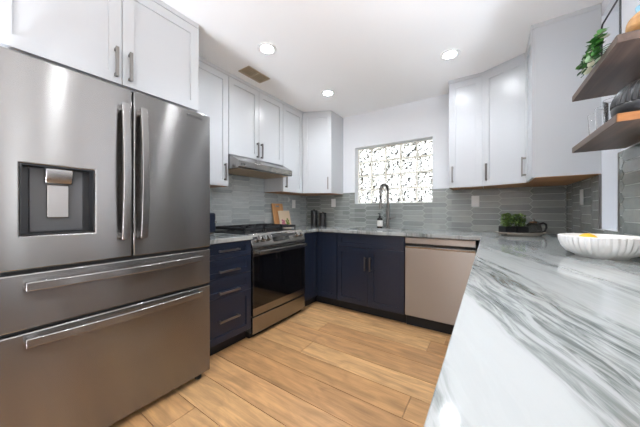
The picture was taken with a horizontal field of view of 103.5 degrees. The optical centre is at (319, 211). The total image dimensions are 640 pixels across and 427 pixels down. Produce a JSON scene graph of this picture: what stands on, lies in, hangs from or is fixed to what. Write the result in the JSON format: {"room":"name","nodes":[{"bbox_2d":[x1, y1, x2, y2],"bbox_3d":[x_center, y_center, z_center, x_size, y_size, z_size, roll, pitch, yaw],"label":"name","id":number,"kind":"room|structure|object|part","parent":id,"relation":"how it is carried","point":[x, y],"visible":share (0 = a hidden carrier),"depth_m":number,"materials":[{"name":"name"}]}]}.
{"room":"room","nodes":[
{"label":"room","id":0,"kind":"room"},
{"bbox_2d":[108,301,450,426],"bbox_3d":[0.395,1.137,-1.052,6.567,0.012,7.609,0,0,34],"label":"floor","id":1,"kind":"structure","parent":0,"point":[322,365],"depth_m":1.70,"materials":[{"name":"brown wood"}]},
{"bbox_2d":[0,46,209,426],"bbox_3d":[-1.293,0.241,1.552,0.820,1.780,0.908,0,0,34],"label":"refrigerator","id":2,"kind":"object","parent":1,"relation":"on","point":[105,186],"visible":1,"depth_m":1.23,"materials":[{"name":"grey metal"}]},
{"bbox_3d":[-1.207,-0.051,1.162,0.012,0.281,0.175,0,0,34],"label":"panel","id":3,"kind":"part","parent":2,"relation":"part of","materials":[{"name":"grey plastic"}]},
{"bbox_3d":[-1.159,-0.203,1.186,0.068,0.892,0.451,0,0,34],"label":"door","id":4,"kind":"part","parent":2,"relation":"part of","materials":[{"name":"silver metal"}]},
{"bbox_3d":[-1.031,0.796,1.375,0.068,0.581,0.908,0,0,34],"label":"drawer","id":5,"kind":"part","parent":2,"relation":"part of","materials":[{"name":"silver metal"}]},
{"bbox_3d":[-1.031,0.375,1.375,0.068,0.232,0.908,0,0,34],"label":"drawer","id":6,"kind":"part","parent":2,"relation":"part of","materials":[{"name":"silver metal"}]},
{"bbox_3d":[-0.979,0.539,1.339,0.058,0.036,0.761,0,0,34],"label":"handle","id":7,"kind":"part","parent":2,"relation":"part of","materials":[{"name":"silver metal"}]},
{"bbox_3d":[-0.979,0.309,1.339,0.058,0.036,0.761,0,0,34],"label":"handle","id":8,"kind":"part","parent":2,"relation":"part of","materials":[{"name":"silver metal"}]},
{"bbox_3d":[-1.001,-0.206,1.305,0.060,0.706,0.034,0,0,34],"label":"handle","id":9,"kind":"part","parent":2,"relation":"part of","materials":[{"name":"silver metal"}]},
{"bbox_3d":[-0.955,-0.206,1.375,0.060,0.706,0.034,0,0,34],"label":"handle","id":10,"kind":"part","parent":2,"relation":"part of","materials":[{"name":"silver metal"}]},
{"bbox_3d":[-0.903,-0.203,1.565,0.068,0.892,0.451,0,0,34],"label":"door","id":11,"kind":"part","parent":2,"relation":"part of","materials":[{"name":"silver metal"}]},
{"bbox_2d":[208,240,250,355],"bbox_3d":[-0.971,0.689,2.183,0.652,0.884,0.467,0,0,34],"label":"base cabinet","id":12,"kind":"object","parent":1,"relation":"on","point":[230,262],"visible":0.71,"depth_m":2.04,"materials":[{"name":"blue paint"}]},
{"bbox_3d":[-0.735,0.599,2.024,0.019,0.150,0.462,0,0,34],"label":"drawer","id":13,"kind":"part","parent":12,"relation":"part of","materials":[{"name":"blue paint"}]},
{"bbox_3d":[-0.735,0.313,2.024,0.019,0.123,0.462,0,0,34],"label":"drawer","id":14,"kind":"part","parent":12,"relation":"part of","materials":[{"name":"blue paint"}]},
{"bbox_3d":[-0.714,0.856,2.010,0.032,0.015,0.190,0,0,34],"label":"handle","id":15,"kind":"part","parent":12,"relation":"part of","materials":[{"name":"silver metal"}]},
{"bbox_3d":[-0.714,0.636,2.010,0.032,0.015,0.190,0,0,34],"label":"handle","id":16,"kind":"part","parent":12,"relation":"part of","materials":[{"name":"silver metal"}]},
{"bbox_3d":[-0.714,0.471,2.010,0.032,0.015,0.190,0,0,34],"label":"handle","id":17,"kind":"part","parent":12,"relation":"part of","materials":[{"name":"silver metal"}]},
{"bbox_3d":[-0.714,0.311,2.010,0.032,0.015,0.190,0,0,34],"label":"handle","id":18,"kind":"part","parent":12,"relation":"part of","materials":[{"name":"silver metal"}]},
{"bbox_3d":[-0.735,0.850,2.024,0.019,0.346,0.462,0,0,34],"label":"drawer","id":19,"kind":"part","parent":12,"relation":"part of","materials":[{"name":"blue paint"}]},
{"bbox_3d":[-0.735,0.449,2.024,0.019,0.144,0.462,0,0,34],"label":"drawer","id":20,"kind":"part","parent":12,"relation":"part of","materials":[{"name":"blue paint"}]},
{"bbox_2d":[210,232,252,243],"bbox_3d":[-0.984,0.229,2.190,0.661,0.035,0.465,0,0,34],"label":"countertop","id":21,"kind":"structure","parent":12,"relation":"on","point":[215,238],"depth_m":2.09,"materials":[{"name":"stone"}]},
{"bbox_2d":[210,213,215,233],"bbox_3d":[-1.098,0.113,2.299,0.152,0.197,0.270,0,0,34],"label":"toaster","id":22,"kind":"object","parent":21,"relation":"on","point":[212,215],"visible":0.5,"depth_m":2.35,"materials":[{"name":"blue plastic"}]},
{"bbox_2d":[215,223,306,337],"bbox_3d":[-0.612,0.641,2.682,0.699,0.980,0.756,0,0,34],"label":"gas range","id":23,"kind":"object","parent":1,"relation":"on","point":[277,251],"visible":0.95,"depth_m":2.46,"materials":[{"name":"grey metal"}]},
{"bbox_2d":[215,228,294,234],"bbox_3d":[-0.678,0.218,2.727,0.539,0.025,0.756,0,0,34],"label":"cooktop","id":24,"kind":"object","parent":23,"relation":"in","point":[275,229],"depth_m":2.54,"materials":[{"name":"black metal"}]},
{"bbox_3d":[-0.554,0.251,2.278,0.059,0.066,0.062,0,0,34],"label":"knob","id":25,"kind":"part","parent":23,"relation":"part of","materials":[{"name":"silver metal"}]},
{"bbox_3d":[-0.515,0.251,2.336,0.059,0.066,0.062,0,0,34],"label":"knob","id":26,"kind":"part","parent":23,"relation":"part of","materials":[{"name":"silver metal"}]},
{"bbox_3d":[-0.412,0.269,2.548,0.100,0.125,0.756,0,0,34],"label":"control panel","id":27,"kind":"part","parent":23,"relation":"part of","materials":[{"name":"silver metal"}]},
{"bbox_3d":[-0.383,0.631,2.528,0.029,0.590,0.750,0,0,34],"label":"oven door","id":28,"kind":"part","parent":23,"relation":"part of","materials":[{"name":"black glass"}]},
{"bbox_3d":[-0.384,1.013,2.529,0.027,0.147,0.750,0,0,34],"label":"drawer","id":29,"kind":"part","parent":23,"relation":"part of","materials":[{"name":"silver metal"}]},
{"bbox_3d":[-0.346,0.366,2.503,0.059,0.032,0.686,0,0,34],"label":"handle","id":30,"kind":"part","parent":23,"relation":"part of","materials":[{"name":"silver metal"}]},
{"bbox_2d":[303,232,339,306],"bbox_3d":[-0.074,0.689,3.302,0.892,0.884,0.862,0,0,34],"label":"base cabinet","id":31,"kind":"object","parent":1,"relation":"on","point":[321,248],"visible":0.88,"depth_m":3.00,"materials":[{"name":"blue paint"}]},
{"bbox_3d":[-0.104,0.637,2.962,0.019,0.772,0.255,0,0,34],"label":"panel","id":32,"kind":"part","parent":31,"relation":"part of","materials":[{"name":"blue paint"}]},
{"bbox_3d":[0.095,0.637,2.997,0.267,0.772,0.019,0,0,34],"label":"door","id":33,"kind":"part","parent":31,"relation":"part of","materials":[{"name":"blue paint"}]},
{"bbox_2d":[337,233,405,322],"bbox_3d":[0.678,0.689,2.935,0.761,0.884,0.632,0,0,34],"label":"base cabinet","id":34,"kind":"object","parent":1,"relation":"on","point":[370,268],"visible":0.97,"depth_m":2.68,"materials":[{"name":"blue paint"}]},
{"bbox_3d":[0.368,0.712,2.813,0.377,0.623,0.019,0,0,34],"label":"door","id":35,"kind":"part","parent":34,"relation":"part of","materials":[{"name":"blue paint"}]},
{"bbox_3d":[0.525,0.324,2.707,0.756,0.145,0.019,0,0,34],"label":"false drawer","id":36,"kind":"part","parent":34,"relation":"part of","materials":[{"name":"blue paint"}]},
{"bbox_3d":[0.682,0.712,2.602,0.377,0.623,0.019,0,0,34],"label":"door","id":37,"kind":"part","parent":34,"relation":"part of","materials":[{"name":"blue paint"}]},
{"bbox_2d":[405,237,478,334],"bbox_3d":[1.253,0.690,2.562,0.596,0.883,0.609,0,0,34],"label":"dishwasher","id":38,"kind":"object","parent":1,"relation":"on","point":[437,270],"visible":0.87,"depth_m":2.33,"materials":[{"name":"silver metal"}]},
{"bbox_3d":[1.097,0.284,2.330,0.592,0.058,0.027,0,0,34],"label":"control panel","id":39,"kind":"part","parent":38,"relation":"part of","materials":[{"name":"silver metal"}]},
{"bbox_3d":[0.820,0.689,0.750,0.612,0.884,2.759,0,0,34],"label":"cabinet","id":40,"kind":"object","parent":1,"relation":"on","visible":0},
{"bbox_2d":[286,225,639,426],"bbox_3d":[0.051,0.229,1.670,2.958,0.035,3.469,0,0,34],"label":"countertop","id":41,"kind":"structure","parent":40,"relation":"on","point":[545,334],"depth_m":0.41,"materials":[{"name":"stone"}]},
{"bbox_2d":[271,203,282,223],"bbox_3d":[-0.541,0.055,3.347,0.076,0.310,0.200,0,0,34],"label":"cutting board","id":42,"kind":"object","parent":41,"relation":"on","point":[275,210],"visible":0.72,"depth_m":3.30,"materials":[{"name":"brown wood"}]},
{"bbox_2d":[278,211,290,223],"bbox_3d":[-0.463,0.103,3.378,0.056,0.216,0.220,0,0,34],"label":"board","id":43,"kind":"object","parent":41,"relation":"on","point":[284,216],"visible":0.74,"depth_m":3.37,"materials":[{"name":"beige paper"}]},
{"bbox_2d":[311,209,317,225],"bbox_3d":[-0.077,0.092,3.649,0.102,0.239,0.102,0,0,34],"label":"canister","id":44,"kind":"object","parent":41,"relation":"on","point":[314,213],"visible":1,"depth_m":3.60,"materials":[{"name":"black metal"}]},
{"bbox_2d":[319,212,325,225],"bbox_3d":[0.048,0.109,3.565,0.102,0.204,0.102,0,0,34],"label":"canister","id":45,"kind":"object","parent":41,"relation":"on","point":[322,216],"visible":0.93,"depth_m":3.52,"materials":[{"name":"black metal"}]},
{"bbox_2d":[377,213,382,227],"bbox_3d":[0.762,0.118,3.185,0.072,0.184,0.072,0,0,-11],"label":"soap bottle","id":46,"kind":"object","parent":41,"relation":"on","point":[379,220],"visible":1,"depth_m":3.16,"materials":[{"name":"black glass"}]},
{"bbox_2d":[379,183,395,227],"bbox_3d":[0.795,-0.064,3.057,0.231,0.550,0.117,0,0,-24],"label":"kitchen faucet","id":47,"kind":"object","parent":41,"relation":"on","point":[388,218],"visible":0.99,"depth_m":3.09,"materials":[{"name":"silver metal"}]},
{"bbox_3d":[0.784,-0.212,3.048,0.024,0.245,0.203,0,0,44],"label":"spout arm","id":48,"kind":"part","parent":47,"relation":"part of","materials":[{"name":"silver metal"}]},
{"bbox_2d":[495,231,545,235],"bbox_3d":[1.749,0.196,2.198,0.399,0.030,0.247,0,0,1],"label":"serving tray","id":49,"kind":"object","parent":41,"relation":"on","point":[501,233],"visible":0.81,"depth_m":2.11,"materials":[{"name":"beige wood"}]},
{"bbox_2d":[499,213,515,234],"bbox_3d":[1.632,0.107,2.192,0.110,0.187,0.110,0,0,1],"label":"potted herb","id":50,"kind":"object","parent":49,"relation":"on","point":[506,227],"visible":0.93,"depth_m":2.17,"materials":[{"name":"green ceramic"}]},
{"bbox_2d":[499,226,515,234],"bbox_3d":[1.631,0.166,2.192,0.090,0.069,0.090,0,0,1],"label":"pot","id":51,"kind":"object","parent":50,"relation":"on","point":[509,229],"depth_m":2.15,"materials":[{"name":"black ceramic"}]},
{"bbox_2d":[513,213,528,232],"bbox_3d":[1.734,0.109,2.187,0.100,0.182,0.105,0,0,1],"label":"potted herb","id":52,"kind":"object","parent":49,"relation":"on","point":[520,228],"visible":0.83,"depth_m":2.16,"materials":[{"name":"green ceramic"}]},
{"bbox_2d":[516,226,528,232],"bbox_3d":[1.735,0.166,2.186,0.090,0.069,0.090,0,0,1],"label":"pot","id":53,"kind":"object","parent":52,"relation":"on","point":[519,229],"depth_m":2.14,"materials":[{"name":"black ceramic"}]},
{"bbox_2d":[524,219,547,232],"bbox_3d":[1.875,0.133,2.193,0.131,0.135,0.132,0,0,-32],"label":"teapot","id":54,"kind":"object","parent":49,"relation":"on","point":[534,226],"visible":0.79,"depth_m":2.16,"materials":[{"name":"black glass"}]},
{"bbox_2d":[526,223,541,232],"bbox_3d":[1.863,0.153,2.196,0.115,0.095,0.115,0,0,14],"label":"pot","id":55,"kind":"object","parent":54,"relation":"on","point":[533,227],"depth_m":2.15,"materials":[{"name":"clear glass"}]},
{"bbox_3d":[1.932,0.142,2.179,0.062,0.095,0.016,0,0,14],"label":"handle","id":56,"kind":"part","parent":54,"relation":"part of","materials":[{"name":"black plastic"}]},
{"bbox_2d":[557,233,639,259],"bbox_3d":[1.310,0.163,1.175,0.294,0.097,0.294,0,0,34],"label":"fruit bowl","id":57,"kind":"object","parent":41,"relation":"on","point":[606,246],"visible":0.96,"depth_m":1.10,"materials":[{"name":"white ceramic"}]},
{"bbox_2d":[579,233,597,237],"bbox_3d":[1.298,0.137,1.220,0.063,0.060,0.071,0,0,15],"label":"lemon","id":58,"kind":"object","parent":57,"relation":"in","point":[584,234],"visible":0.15,"depth_m":1.21,"materials":[{"name":"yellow food"}]},
{"bbox_2d":[161,0,602,117],"bbox_3d":[0.745,-1.366,-0.531,6.770,0.100,6.550,0,0,34],"label":"ceiling","id":59,"kind":"structure","parent":0,"point":[374,55],"depth_m":1.97,"materials":[{"name":"white paint"}]},
{"bbox_2d":[238,66,269,82],"bbox_3d":[-0.624,-1.310,2.432,0.150,0.010,0.270,0,0,34],"label":"ceiling vent","id":60,"kind":"object","parent":59,"relation":"in","point":[250,72],"visible":1,"depth_m":2.43,"materials":[{"name":"gold metal"}]},
{"bbox_2d":[257,42,276,54],"bbox_3d":[-0.424,-1.323,2.043,0.156,0.028,0.156,0,0,34],"label":"recessed light","id":61,"kind":"object","parent":59,"relation":"in","point":[266,48],"visible":0.98,"depth_m":2.05,"materials":[{"name":"white plastic"}]},
{"bbox_2d":[321,90,334,96],"bbox_3d":[0.096,-1.323,2.815,0.156,0.028,0.156,0,0,34],"label":"recessed light","id":62,"kind":"object","parent":59,"relation":"in","point":[327,93],"visible":0.94,"depth_m":2.81,"materials":[{"name":"white plastic"}]},
{"bbox_2d":[440,49,460,60],"bbox_3d":[1.097,-1.323,2.121,0.156,0.028,0.156,0,0,34],"label":"recessed light","id":63,"kind":"object","parent":59,"relation":"in","point":[450,54],"visible":0.92,"depth_m":2.12,"materials":[{"name":"white plastic"}]},
{"bbox_2d":[321,94,566,242],"bbox_3d":[2.573,-0.092,2.186,6.770,2.447,0.200,0,0,34],"label":"wall","id":64,"kind":"structure","parent":0,"point":[425,119],"depth_m":3.13,"materials":[{"name":"white paint"}]},
{"bbox_2d":[152,0,342,119],"bbox_3d":[-0.779,-1.300,2.485,0.671,0.031,3.043,0,0,34],"label":"trim","id":65,"kind":"structure","parent":64,"relation":"attached to","point":[161,3],"depth_m":2.35,"materials":[{"name":"grey paint"}]},
{"bbox_2d":[286,113,342,195],"bbox_3d":[-0.075,-0.759,3.538,0.666,1.050,0.510,0,0,34],"label":"upper cabinet","id":66,"kind":"object","parent":64,"relation":"attached to","point":[322,132],"visible":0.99,"depth_m":3.32,"materials":[{"name":"grey paint"}]},
{"bbox_3d":[-0.030,-0.759,3.312,0.372,1.046,0.019,0,0,7],"label":"door","id":67,"kind":"part","parent":66,"relation":"part of","materials":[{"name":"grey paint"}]},
{"bbox_2d":[358,139,431,203],"bbox_3d":[0.980,-0.484,3.313,0.986,0.760,0.088,0,0,34],"label":"window","id":68,"kind":"structure","parent":64,"relation":"in","point":[406,168],"depth_m":3.25,"materials":[{"name":"white glass"}]},
{"bbox_2d":[306,186,565,233],"bbox_3d":[1.016,-0.022,3.105,2.940,0.464,0.011,0,0,34],"label":"tile backsplash","id":69,"kind":"structure","parent":64,"relation":"attached to","point":[449,209],"depth_m":2.76,"materials":[{"name":"tile"}]},
{"bbox_2d":[331,199,335,206],"bbox_3d":[0.203,-0.119,3.640,0.072,0.118,0.008,0,0,34],"label":"wall outlet","id":70,"kind":"object","parent":69,"relation":"attached to","point":[333,201],"visible":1,"depth_m":3.64,"materials":[{"name":"white plastic"}]},
{"bbox_2d":[471,196,478,206],"bbox_3d":[1.649,-0.104,2.667,0.072,0.118,0.008,0,0,34],"label":"wall outlet","id":71,"kind":"object","parent":69,"relation":"attached to","point":[474,199],"visible":1,"depth_m":2.67,"materials":[{"name":"white plastic"}]},
{"bbox_2d":[449,76,482,189],"bbox_3d":[1.502,-0.759,2.582,0.289,1.050,0.336,0,0,34],"label":"upper cabinet","id":72,"kind":"object","parent":64,"relation":"attached to","point":[465,97],"visible":0.97,"depth_m":2.48,"materials":[{"name":"grey paint"}]},
{"bbox_3d":[1.326,-0.364,2.517,0.015,0.160,0.032,0,0,34],"label":"handle","id":73,"kind":"part","parent":72,"relation":"part of","materials":[{"name":"silver metal"}]},
{"bbox_2d":[448,3,600,83],"bbox_3d":[1.628,-1.300,2.199,0.930,0.031,0.832,0,0,34],"label":"trim","id":74,"kind":"structure","parent":64,"relation":"attached to","point":[598,6],"depth_m":1.77,"materials":[{"name":"grey paint"}]},
{"bbox_2d":[581,0,639,231],"bbox_3d":[1.775,-0.092,1.439,0.160,2.447,1.930,0,0,34],"label":"wall","id":75,"kind":"structure","parent":0,"point":[609,158],"depth_m":1.57,"materials":[{"name":"white paint"}]},
{"bbox_2d":[482,56,580,188],"bbox_3d":[1.847,-0.759,2.267,0.642,1.050,0.475,0,0,34],"label":"upper cabinet","id":76,"kind":"object","parent":75,"relation":"attached to","point":[504,87],"visible":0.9,"depth_m":2.23,"materials":[{"name":"grey paint"}]},
{"bbox_3d":[1.556,-0.364,2.349,0.032,0.160,0.015,0,0,-29],"label":"handle","id":77,"kind":"part","parent":76,"relation":"part of","materials":[{"name":"silver metal"}]},
{"bbox_3d":[1.628,-0.759,2.232,0.019,1.046,0.347,0,0,-29],"label":"door","id":78,"kind":"part","parent":76,"relation":"part of","materials":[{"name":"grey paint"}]},
{"bbox_2d":[521,8,600,182],"bbox_3d":[1.732,-0.759,1.852,0.371,1.050,0.369,0,0,34],"label":"upper cabinet","id":79,"kind":"object","parent":75,"relation":"attached to","point":[555,124],"visible":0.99,"depth_m":1.71,"materials":[{"name":"grey paint"}]},
{"bbox_3d":[1.671,-0.364,2.065,0.032,0.160,0.015,0,0,34],"label":"handle","id":80,"kind":"part","parent":79,"relation":"part of","materials":[{"name":"silver metal"}]},
{"bbox_3d":[1.612,-0.759,1.932,0.019,1.046,0.366,0,0,34],"label":"door","id":81,"kind":"part","parent":79,"relation":"part of","materials":[{"name":"grey paint"}]},
{"bbox_2d":[566,143,639,235],"bbox_3d":[1.704,-0.053,1.487,0.011,0.526,1.910,0,0,34],"label":"tile backsplash","id":82,"kind":"structure","parent":75,"relation":"attached to","point":[583,218],"depth_m":1.35,"materials":[{"name":"tile"}]},
{"bbox_2d":[580,189,582,204],"bbox_3d":[1.963,-0.104,1.891,0.008,0.118,0.072,0,0,34],"label":"wall outlet","id":83,"kind":"object","parent":82,"relation":"attached to","point":[581,190],"visible":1,"depth_m":1.88,"materials":[{"name":"white plastic"}]},
{"bbox_2d":[572,29,639,101],"bbox_3d":[1.312,-0.617,1.094,0.198,0.030,0.592,0,0,34],"label":"wooden shelf","id":84,"kind":"object","parent":75,"relation":"attached to","point":[619,65],"visible":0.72,"depth_m":1.08,"materials":[{"name":"brown wood"}]},
{"bbox_2d":[575,27,610,77],"bbox_3d":[1.193,-0.678,1.095,0.324,0.094,0.174,0,0,-28],"label":"trailing plant","id":85,"kind":"object","parent":84,"relation":"on","point":[594,50],"visible":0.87,"depth_m":1.06,"materials":[{"name":"green plant"}]},
{"bbox_2d":[601,0,621,55],"bbox_3d":[1.163,-0.716,1.009,0.012,0.168,0.202,0,0,34],"label":"wire stand","id":86,"kind":"object","parent":84,"relation":"on","point":[616,1],"visible":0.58,"depth_m":0.93,"materials":[{"name":"black metal"}]},
{"bbox_2d":[625,11,639,32],"bbox_3d":[1.196,-0.686,0.913,0.116,0.108,0.114,0,0,34],"label":"vase","id":87,"kind":"object","parent":84,"relation":"on","point":[633,24],"visible":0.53,"depth_m":0.92,"materials":[{"name":"orange ceramic"}]},
{"bbox_2d":[572,110,639,152],"bbox_3d":[1.312,-0.335,1.094,0.198,0.030,0.592,0,0,34],"label":"wooden shelf","id":88,"kind":"object","parent":75,"relation":"attached to","point":[622,130],"visible":1,"depth_m":1.08,"materials":[{"name":"brown wood"}]},
{"bbox_2d":[587,113,595,134],"bbox_3d":[1.347,-0.409,1.221,0.068,0.119,0.068,0,0,34],"label":"drinking glass","id":89,"kind":"object","parent":88,"relation":"on","point":[591,118],"visible":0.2,"depth_m":1.22,"materials":[{"name":"white"}]},
{"bbox_2d":[594,106,603,128],"bbox_3d":[1.291,-0.409,1.138,0.068,0.119,0.068,0,0,34],"label":"drinking glass","id":90,"kind":"object","parent":88,"relation":"on","point":[599,121],"visible":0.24,"depth_m":1.14,"materials":[{"name":"white"}]},
{"bbox_2d":[602,97,613,122],"bbox_3d":[1.238,-0.409,1.060,0.068,0.119,0.068,0,0,34],"label":"drinking glass","id":91,"kind":"object","parent":88,"relation":"on","point":[606,103],"visible":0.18,"depth_m":1.06,"materials":[{"name":"white"}]},
{"bbox_2d":[610,78,639,117],"bbox_3d":[1.204,-0.420,0.922,0.188,0.141,0.188,0,0,34],"label":"ribbed pot","id":92,"kind":"object","parent":88,"relation":"on","point":[627,99],"visible":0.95,"depth_m":0.92,"materials":[{"name":"black ceramic"}]},
{"bbox_3d":[1.204,-0.373,0.922,0.184,0.046,0.184,0,0,34],"label":"pot","id":93,"kind":"part","parent":92,"relation":"part of","materials":[{"name":"black ceramic"}]},
{"bbox_2d":[598,152,619,231],"bbox_3d":[1.698,-0.102,1.479,0.012,0.427,0.302,0,0,34],"label":"trim","id":94,"kind":"structure","parent":75,"relation":"attached to","point":[599,175],"depth_m":1.59,"materials":[{"name":"silver metal"}]},
{"bbox_3d":[-2.022,-0.092,1.330,0.100,2.447,6.350,0,0,34],"label":"wall","id":95,"kind":"structure","parent":0,"visible":0},
{"bbox_2d":[0,0,198,111],"bbox_3d":[-1.365,-0.994,1.587,0.701,0.580,0.899,0,0,34],"label":"upper cabinet","id":96,"kind":"object","parent":95,"relation":"attached to","point":[140,46],"visible":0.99,"depth_m":1.38,"materials":[{"name":"grey paint"}]},
{"bbox_3d":[-1.234,-0.994,1.228,0.019,0.576,0.446,0,0,34],"label":"door","id":97,"kind":"part","parent":96,"relation":"part of","materials":[{"name":"grey paint"}]},
{"bbox_3d":[-1.104,-0.814,1.375,0.032,0.160,0.015,0,0,34],"label":"handle","id":98,"kind":"part","parent":96,"relation":"part of","materials":[{"name":"silver metal"}]},
{"bbox_3d":[-1.068,-0.814,1.429,0.032,0.160,0.015,0,0,34],"label":"handle","id":99,"kind":"part","parent":96,"relation":"part of","materials":[{"name":"silver metal"}]},
{"bbox_3d":[-0.983,-0.994,1.601,0.019,0.576,0.446,0,0,34],"label":"door","id":100,"kind":"part","parent":96,"relation":"part of","materials":[{"name":"grey paint"}]},
{"bbox_2d":[197,61,227,187],"bbox_3d":[-1.111,-0.759,2.276,0.355,1.050,0.466,0,0,34],"label":"upper cabinet","id":101,"kind":"object","parent":95,"relation":"attached to","point":[213,84],"visible":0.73,"depth_m":2.29,"materials":[{"name":"grey paint"}]},
{"bbox_3d":[-0.870,-0.364,2.344,0.032,0.160,0.015,0,0,34],"label":"handle","id":102,"kind":"part","parent":101,"relation":"part of","materials":[{"name":"silver metal"}]},
{"bbox_2d":[228,76,282,164],"bbox_3d":[-0.767,-0.914,2.786,0.355,0.740,0.756,0,0,34],"label":"upper cabinet","id":103,"kind":"object","parent":95,"relation":"attached to","point":[255,119],"visible":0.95,"depth_m":2.65,"materials":[{"name":"grey paint"}]},
{"bbox_3d":[-0.760,-0.914,2.553,0.019,0.736,0.374,0,0,34],"label":"door","id":104,"kind":"part","parent":103,"relation":"part of","materials":[{"name":"grey paint"}]},
{"bbox_3d":[-0.649,-0.644,2.672,0.032,0.160,0.015,0,0,34],"label":"handle","id":105,"kind":"part","parent":103,"relation":"part of","materials":[{"name":"silver metal"}]},
{"bbox_3d":[-0.618,-0.644,2.719,0.032,0.160,0.015,0,0,34],"label":"handle","id":106,"kind":"part","parent":103,"relation":"part of","materials":[{"name":"silver metal"}]},
{"bbox_3d":[-0.549,-0.914,2.867,0.019,0.736,0.374,0,0,34],"label":"door","id":107,"kind":"part","parent":103,"relation":"part of","materials":[{"name":"grey paint"}]},
{"bbox_2d":[210,174,305,230],"bbox_3d":[-0.797,-0.165,3.049,0.014,0.751,2.110,0,0,34],"label":"tile backsplash","id":108,"kind":"structure","parent":95,"relation":"attached to","point":[244,201],"depth_m":2.98,"materials":[{"name":"tile"}]},
{"bbox_2d":[228,154,291,178],"bbox_3d":[-0.712,-0.471,2.749,0.461,0.142,0.756,0,0,34],"label":"range hood","id":109,"kind":"object","parent":95,"relation":"attached to","point":[237,165],"visible":0.89,"depth_m":2.60,"materials":[{"name":"silver metal"}]},
{"bbox_2d":[264,104,302,193],"bbox_3d":[-0.447,-0.759,3.263,0.355,1.050,0.385,0,0,34],"label":"upper cabinet","id":110,"kind":"object","parent":95,"relation":"attached to","point":[292,119],"visible":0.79,"depth_m":3.18,"materials":[{"name":"grey paint"}]},
{"bbox_3d":[-0.334,-0.759,3.187,0.019,1.046,0.382,0,0,34],"label":"door","id":111,"kind":"part","parent":110,"relation":"part of","materials":[{"name":"grey paint"}]}
]}

